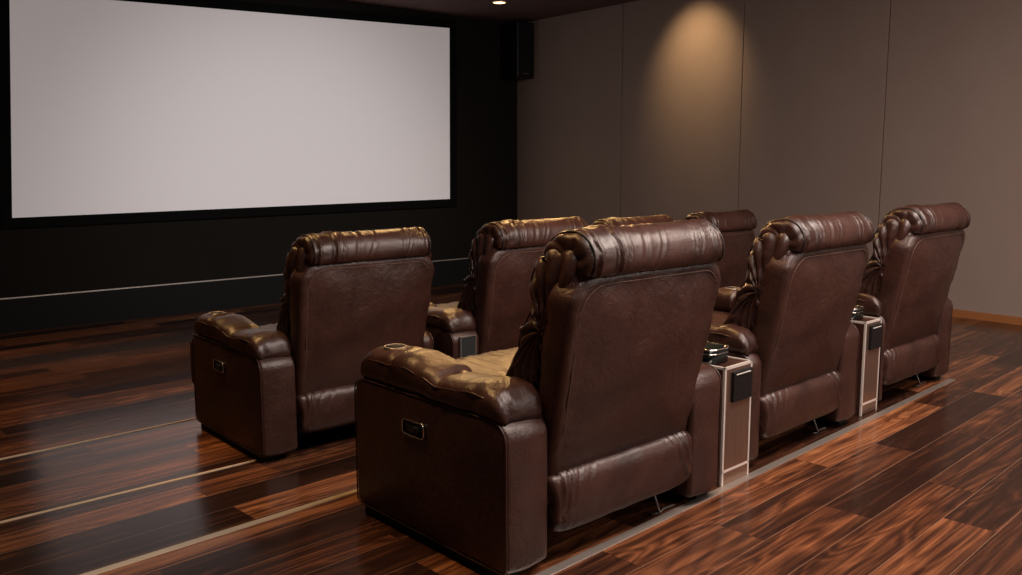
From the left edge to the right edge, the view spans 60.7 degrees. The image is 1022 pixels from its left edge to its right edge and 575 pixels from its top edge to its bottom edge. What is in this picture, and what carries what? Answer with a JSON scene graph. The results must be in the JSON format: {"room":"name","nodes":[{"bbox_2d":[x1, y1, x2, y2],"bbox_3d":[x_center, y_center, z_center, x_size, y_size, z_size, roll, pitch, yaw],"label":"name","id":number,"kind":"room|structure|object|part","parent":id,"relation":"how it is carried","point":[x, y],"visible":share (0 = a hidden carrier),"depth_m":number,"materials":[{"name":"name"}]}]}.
{"room":"home theater","nodes":[
{"label":"home theater","id":0,"kind":"room"},
{"bbox_2d":[0,419,358,574],"bbox_3d":[-0.603,0.761,4.016,9.340,0.218,1.539,-8,11,-43],"label":"floor","id":1,"kind":"structure","parent":0,"point":[86,537],"depth_m":3.26,"materials":[{"name":"brown wood"}]},
{"bbox_2d":[0,459,257,522],"bbox_3d":[-2.526,0.908,2.271,4.005,0.015,0.015,-7,11,-42],"label":"trim","id":2,"kind":"structure","parent":1,"relation":"attached to","point":[147,486],"depth_m":3.24,"materials":[{"name":"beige metal"}]},
{"bbox_2d":[80,488,358,574],"bbox_3d":[-0.143,0.656,3.418,9.204,0.015,0.028,-8,11,-44],"label":"trim","id":3,"kind":"structure","parent":1,"relation":"attached to","point":[232,529],"depth_m":2.67,"materials":[{"name":"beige metal"}]},
{"bbox_2d":[190,227,433,462],"bbox_3d":[-0.885,0.184,3.972,0.880,0.938,0.906,-7,11,-40],"label":"recliner chair","id":4,"kind":"object","parent":1,"relation":"on","point":[348,295],"visible":0.94,"depth_m":3.62,"materials":[{"name":"brown leather"}]},
{"bbox_2d":[213,359,224,372],"bbox_3d":[-1.251,0.337,3.763,0.026,0.048,0.108,-7,11,-40],"label":"switch","id":5,"kind":"object","parent":4,"relation":"attached to","point":[218,364],"depth_m":3.75,"materials":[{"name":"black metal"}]},
{"bbox_3d":[-1.173,0.444,3.805,0.168,0.414,0.725,-7,11,-40],"label":"arm","id":6,"kind":"part","parent":4,"relation":"part of","materials":[{"name":"brown leather"}]},
{"bbox_2d":[259,323,276,329],"bbox_3d":[-0.903,0.270,4.081,0.613,0.167,0.660,-7,11,-40],"label":"seat cushion","id":7,"kind":"object","parent":4,"relation":"on","point":[269,326],"depth_m":4.12,"materials":[{"name":"brown leather"}]},
{"bbox_3d":[-0.911,0.497,4.048,0.825,0.298,0.652,-7,11,-40],"label":"frame","id":8,"kind":"part","parent":4,"relation":"part of","materials":[{"name":"black metal"}]},
{"bbox_3d":[-0.654,0.496,3.820,0.631,0.183,0.097,-7,11,-40],"label":"panel","id":9,"kind":"part","parent":4,"relation":"part of","materials":[{"name":"brown leather"}]},
{"bbox_2d":[277,247,431,337],"bbox_3d":[-0.675,0.048,3.780,0.666,0.550,0.301,-7,11,-40],"label":"cushion","id":10,"kind":"object","parent":4,"relation":"on","point":[380,297],"depth_m":3.62,"materials":[{"name":"brown leather"}]},
{"bbox_3d":[-0.657,0.145,3.773,0.669,0.601,0.262,-7,11,-40],"label":"panel","id":11,"kind":"part","parent":4,"relation":"part of","materials":[{"name":"brown leather"}]},
{"bbox_3d":[-0.606,0.374,4.289,0.071,0.414,0.724,-7,11,-40],"label":"arm","id":12,"kind":"part","parent":4,"relation":"part of"},
{"bbox_2d":[425,217,587,358],"bbox_3d":[-0.150,0.103,4.490,0.906,0.950,0.918,-7,11,-41],"label":"recliner chair","id":13,"kind":"object","parent":1,"relation":"on","point":[494,303],"visible":0.46,"depth_m":4.06,"materials":[{"name":"brown leather"}]},
{"bbox_2d":[436,302,457,307],"bbox_3d":[-0.176,0.190,4.596,0.621,0.169,0.669,-7,11,-41],"label":"seat cushion","id":14,"kind":"object","parent":13,"relation":"on","point":[454,304],"depth_m":4.69,"materials":[{"name":"brown leather"}]},
{"bbox_3d":[-0.445,0.367,4.313,0.171,0.419,0.734,-7,11,-41],"label":"arm","id":15,"kind":"part","parent":13,"relation":"part of","materials":[{"name":"brown leather"}]},
{"bbox_3d":[-0.202,0.383,4.044,0.097,0.329,0.025,-7,11,-41],"label":"arm panel","id":16,"kind":"part","parent":13,"relation":"part of","materials":[{"name":"grey"}]},
{"bbox_2d":[457,234,498,312],"bbox_3d":[0.059,-0.034,4.294,0.675,0.558,0.305,-7,11,-41],"label":"cushion","id":17,"kind":"object","parent":13,"relation":"on","point":[480,294],"depth_m":4.02,"materials":[{"name":"brown leather"}]},
{"bbox_3d":[0.078,0.064,4.287,0.678,0.609,0.266,-7,11,-41],"label":"panel","id":18,"kind":"part","parent":13,"relation":"part of","materials":[{"name":"brown leather"}]},
{"bbox_2d":[589,215,674,225],"bbox_3d":[0.446,0.023,5.151,0.778,0.921,0.889,-7,11,-41],"label":"recliner chair","id":19,"kind":"object","parent":1,"relation":"on","point":[616,221],"visible":0.05,"depth_m":4.75,"materials":[{"name":"brown leather"}]},
{"bbox_2d":[681,210,756,287],"bbox_3d":[1.091,-0.058,5.712,0.863,0.921,0.889,-7,11,-41],"label":"recliner chair","id":20,"kind":"object","parent":1,"relation":"on","point":[736,227],"visible":0.27,"depth_m":5.39,"materials":[{"name":"brown leather"}]},
{"bbox_3d":[1.246,-0.088,5.458,0.656,0.590,0.258,-7,11,-41],"label":"panel","id":21,"kind":"part","parent":20,"relation":"part of","materials":[{"name":"brown leather"}]},
{"bbox_2d":[0,283,463,457],"bbox_3d":[-2.162,0.553,5.893,9.192,0.111,4.067,-7,10,-39],"label":"floor","id":22,"kind":"structure","parent":0,"point":[60,386],"depth_m":5.47,"materials":[{"name":"brown wood"}]},
{"bbox_2d":[0,418,195,459],"bbox_3d":[-1.103,0.577,4.582,9.196,0.015,0.016,-8,11,-43],"label":"trim","id":23,"kind":"structure","parent":22,"relation":"attached to","point":[191,418],"depth_m":3.86,"materials":[{"name":"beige metal"}]},
{"bbox_2d":[0,0,516,297],"bbox_3d":[-3.495,-1.098,7.280,9.184,2.999,0.100,-7,10,-39],"label":"wall","id":24,"kind":"structure","parent":0,"point":[50,259],"depth_m":8.33,"materials":[{"name":"black paint"}]},
{"bbox_2d":[0,0,456,228],"bbox_3d":[-2.301,-1.659,8.097,4.428,2.011,0.048,-7,10,-39],"label":"projection screen","id":25,"kind":"object","parent":24,"relation":"attached to","point":[112,111],"visible":1,"depth_m":7.81,"materials":[{"name":"fabric"}]},
{"bbox_2d":[0,258,468,299],"bbox_3d":[-3.402,0.020,7.319,9.172,0.010,0.012,-7,10,-39],"label":"trim","id":26,"kind":"structure","parent":24,"relation":"attached to","point":[458,258],"depth_m":7.54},
{"bbox_2d":[0,257,469,333],"bbox_3d":[-3.433,0.152,7.375,9.172,0.274,0.100,-7,10,-39],"label":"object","id":27,"kind":"structure","parent":24,"relation":"attached to","point":[73,309],"depth_m":7.55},
{"bbox_2d":[336,0,637,22],"bbox_3d":[0.047,-2.038,2.800,9.372,0.100,11.252,-7,10,-39],"label":"ceiling","id":28,"kind":"structure","parent":0,"point":[513,10],"depth_m":8.86,"materials":[{"name":"black paint"}]},
{"bbox_2d":[492,1,506,3],"bbox_3d":[-0.114,-2.802,8.574,0.144,0.014,0.144,-7,10,-39],"label":"recessed light","id":29,"kind":"object","parent":28,"relation":"in","point":[493,2],"visible":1,"depth_m":8.57,"materials":[{"name":"white glass"}]},
{"bbox_2d":[97,317,1021,574],"bbox_3d":[1.594,1.088,1.375,9.192,0.300,6.239,-7,10,-39],"label":"floor","id":30,"kind":"structure","parent":0,"point":[932,484],"depth_m":2.79,"materials":[{"name":"brown wood"}]},
{"bbox_2d":[354,220,723,574],"bbox_3d":[0.127,0.250,2.822,1.001,0.961,0.928,-7,11,-42],"label":"recliner chair","id":31,"kind":"object","parent":30,"relation":"on","point":[606,401],"visible":1,"depth_m":2.46,"materials":[{"name":"brown leather"}]},
{"bbox_2d":[401,418,424,439],"bbox_3d":[-0.280,0.413,2.566,0.027,0.050,0.111,-7,11,-42],"label":"switch","id":32,"kind":"object","parent":31,"relation":"attached to","point":[411,428],"depth_m":2.56,"materials":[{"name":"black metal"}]},
{"bbox_3d":[-0.201,0.522,2.612,0.173,0.424,0.742,-7,11,-42],"label":"arm","id":33,"kind":"part","parent":31,"relation":"part of","materials":[{"name":"brown leather"}]},
{"bbox_2d":[456,348,517,375],"bbox_3d":[0.068,0.343,2.901,0.628,0.171,0.676,-7,11,-42],"label":"seat cushion","id":34,"kind":"object","parent":31,"relation":"on","point":[491,362],"depth_m":2.97,"materials":[{"name":"brown leather"}]},
{"bbox_3d":[0.099,0.571,2.900,0.945,0.305,0.668,-7,11,-42],"label":"frame","id":35,"kind":"part","parent":31,"relation":"part of","materials":[{"name":"black metal"}]},
{"bbox_2d":[507,249,717,386],"bbox_3d":[0.309,0.115,2.598,0.682,0.564,0.308,-7,11,-42],"label":"cushion","id":36,"kind":"object","parent":31,"relation":"on","point":[651,328],"depth_m":2.39,"materials":[{"name":"brown leather"}]},
{"bbox_3d":[0.331,0.573,2.640,0.647,0.188,0.100,-7,11,-42],"label":"panel","id":37,"kind":"part","parent":31,"relation":"part of","materials":[{"name":"brown leather"}]},
{"bbox_3d":[0.328,0.214,2.591,0.685,0.616,0.269,-7,11,-42],"label":"panel","id":38,"kind":"part","parent":31,"relation":"part of","materials":[{"name":"brown leather"}]},
{"bbox_3d":[0.405,0.444,3.155,0.173,0.424,0.742,-7,11,-42],"label":"arm","id":39,"kind":"part","parent":31,"relation":"part of"},
{"bbox_2d":[702,341,752,486],"bbox_3d":[0.610,0.426,3.283,0.176,0.481,0.578,-8,11,-43],"label":"console","id":40,"kind":"object","parent":30,"relation":"on","point":[736,373],"visible":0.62,"depth_m":3.08,"materials":[{"name":"brown wood"}]},
{"bbox_3d":[0.798,0.482,3.093,0.158,0.415,0.005,-8,11,-43],"label":"panel","id":41,"kind":"part","parent":40,"relation":"part of","materials":[{"name":"wood"}]},
{"bbox_2d":[535,379,954,574],"bbox_3d":[-0.272,0.849,2.058,7.250,0.015,0.034,-8,11,-44],"label":"trim","id":42,"kind":"structure","parent":30,"relation":"attached to","point":[617,539],"depth_m":3.01,"materials":[{"name":"grey metal"}]},
{"bbox_2d":[707,212,873,460],"bbox_3d":[0.965,0.140,3.675,0.905,0.936,0.904,-8,11,-43],"label":"recliner chair","id":43,"kind":"object","parent":30,"relation":"on","point":[791,316],"visible":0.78,"depth_m":3.27,"materials":[{"name":"brown leather"}]},
{"bbox_2d":[712,312,726,324],"bbox_3d":[0.881,0.234,3.726,0.612,0.167,0.659,-8,11,-43],"label":"seat cushion","id":44,"kind":"object","parent":43,"relation":"on","point":[718,317],"depth_m":3.89,"materials":[{"name":"brown leather"}]},
{"bbox_3d":[0.651,0.406,3.462,0.099,0.413,0.722,-8,11,-43],"label":"arm","id":45,"kind":"part","parent":43,"relation":"part of","materials":[{"name":"brown leather"}]},
{"bbox_2d":[724,233,795,330],"bbox_3d":[1.121,0.011,3.437,0.665,0.549,0.300,-8,11,-43],"label":"cushion","id":46,"kind":"object","parent":43,"relation":"on","point":[767,299],"depth_m":3.17,"materials":[{"name":"brown leather"}]},
{"bbox_3d":[1.203,0.331,3.981,0.168,0.413,0.723,-8,11,-43],"label":"arm","id":47,"kind":"part","parent":43,"relation":"part of"},
{"bbox_3d":[1.143,0.457,3.478,0.630,0.183,0.097,-8,11,-43],"label":"panel","id":48,"kind":"part","parent":43,"relation":"part of","materials":[{"name":"brown leather"}]},
{"bbox_3d":[1.140,0.108,3.431,0.668,0.600,0.262,-8,11,-43],"label":"panel","id":49,"kind":"part","parent":43,"relation":"part of","materials":[{"name":"brown leather"}]},
{"bbox_3d":[0.936,0.452,3.750,0.851,0.297,0.650,-8,11,-43],"label":"frame","id":50,"kind":"part","parent":43,"relation":"part of","materials":[{"name":"black metal"}]},
{"bbox_2d":[850,305,881,415],"bbox_3d":[1.437,0.304,4.131,0.160,0.481,0.578,-8,11,-43],"label":"console","id":51,"kind":"object","parent":30,"relation":"on","point":[869,328],"visible":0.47,"depth_m":3.92,"materials":[{"name":"brown wood"}]},
{"bbox_3d":[1.623,0.360,3.939,0.142,0.415,0.005,-8,11,-43],"label":"panel","id":52,"kind":"part","parent":51,"relation":"part of","materials":[{"name":"wood"}]},
{"bbox_2d":[856,203,970,400],"bbox_3d":[1.778,0.025,4.472,0.848,0.936,0.904,-8,11,-42],"label":"recliner chair","id":53,"kind":"object","parent":30,"relation":"on","point":[908,276],"visible":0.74,"depth_m":4.04,"materials":[{"name":"brown leather"}]},
{"bbox_3d":[1.462,0.291,4.263,0.041,0.412,0.722,-8,11,-42],"label":"arm","id":54,"kind":"part","parent":53,"relation":"part of","materials":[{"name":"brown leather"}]},
{"bbox_2d":[859,219,914,297],"bbox_3d":[1.911,-0.101,4.213,0.664,0.549,0.300,-8,11,-42],"label":"cushion","id":55,"kind":"object","parent":53,"relation":"on","point":[889,272],"depth_m":3.95,"materials":[{"name":"brown leather"}]},
{"bbox_3d":[1.933,0.345,4.254,0.630,0.182,0.097,-8,11,-42],"label":"panel","id":56,"kind":"part","parent":53,"relation":"part of","materials":[{"name":"brown leather"}]},
{"bbox_3d":[1.930,-0.004,4.207,0.667,0.599,0.262,-8,11,-42],"label":"panel","id":57,"kind":"part","parent":53,"relation":"part of","materials":[{"name":"brown leather"}]},
{"bbox_3d":[1.750,0.337,4.547,0.793,0.297,0.650,-8,11,-42],"label":"frame","id":58,"kind":"part","parent":53,"relation":"part of","materials":[{"name":"black metal"}]},
{"bbox_3d":[1.998,0.219,4.757,0.168,0.413,0.723,-8,11,-42],"label":"arm","id":59,"kind":"part","parent":53,"relation":"part of"},
{"bbox_2d":[517,0,1021,316],"bbox_3d":[3.601,-0.932,5.983,0.120,2.999,11.152,-7,10,-39],"label":"wall","id":60,"kind":"structure","parent":0,"point":[772,110],"depth_m":7.35,"materials":[{"name":"paint"}]},
{"bbox_2d":[501,21,533,79],"bbox_3d":[0.075,-2.641,9.760,0.242,0.600,0.312,-7,10,-39],"label":"loudspeaker","id":61,"kind":"object","parent":60,"relation":"attached to","point":[517,38],"visible":1,"depth_m":9.66,"materials":[{"name":"black plastic"}]},
{"bbox_2d":[519,22,533,72],"bbox_3d":[0.168,-2.647,9.645,0.208,0.525,0.014,-7,10,-39],"label":"grille","id":62,"kind":"object","parent":61,"relation":"attached to","point":[526,30],"depth_m":9.64,"materials":[{"name":"black fabric"}]},
{"bbox_2d":[952,309,1021,324],"bbox_3d":[5.117,0.496,4.229,0.014,0.055,6.239,-7,10,-39],"label":"baseboard","id":63,"kind":"structure","parent":60,"relation":"attached to","point":[1014,320],"depth_m":6.26,"materials":[{"name":"brown wood"}]}
]}

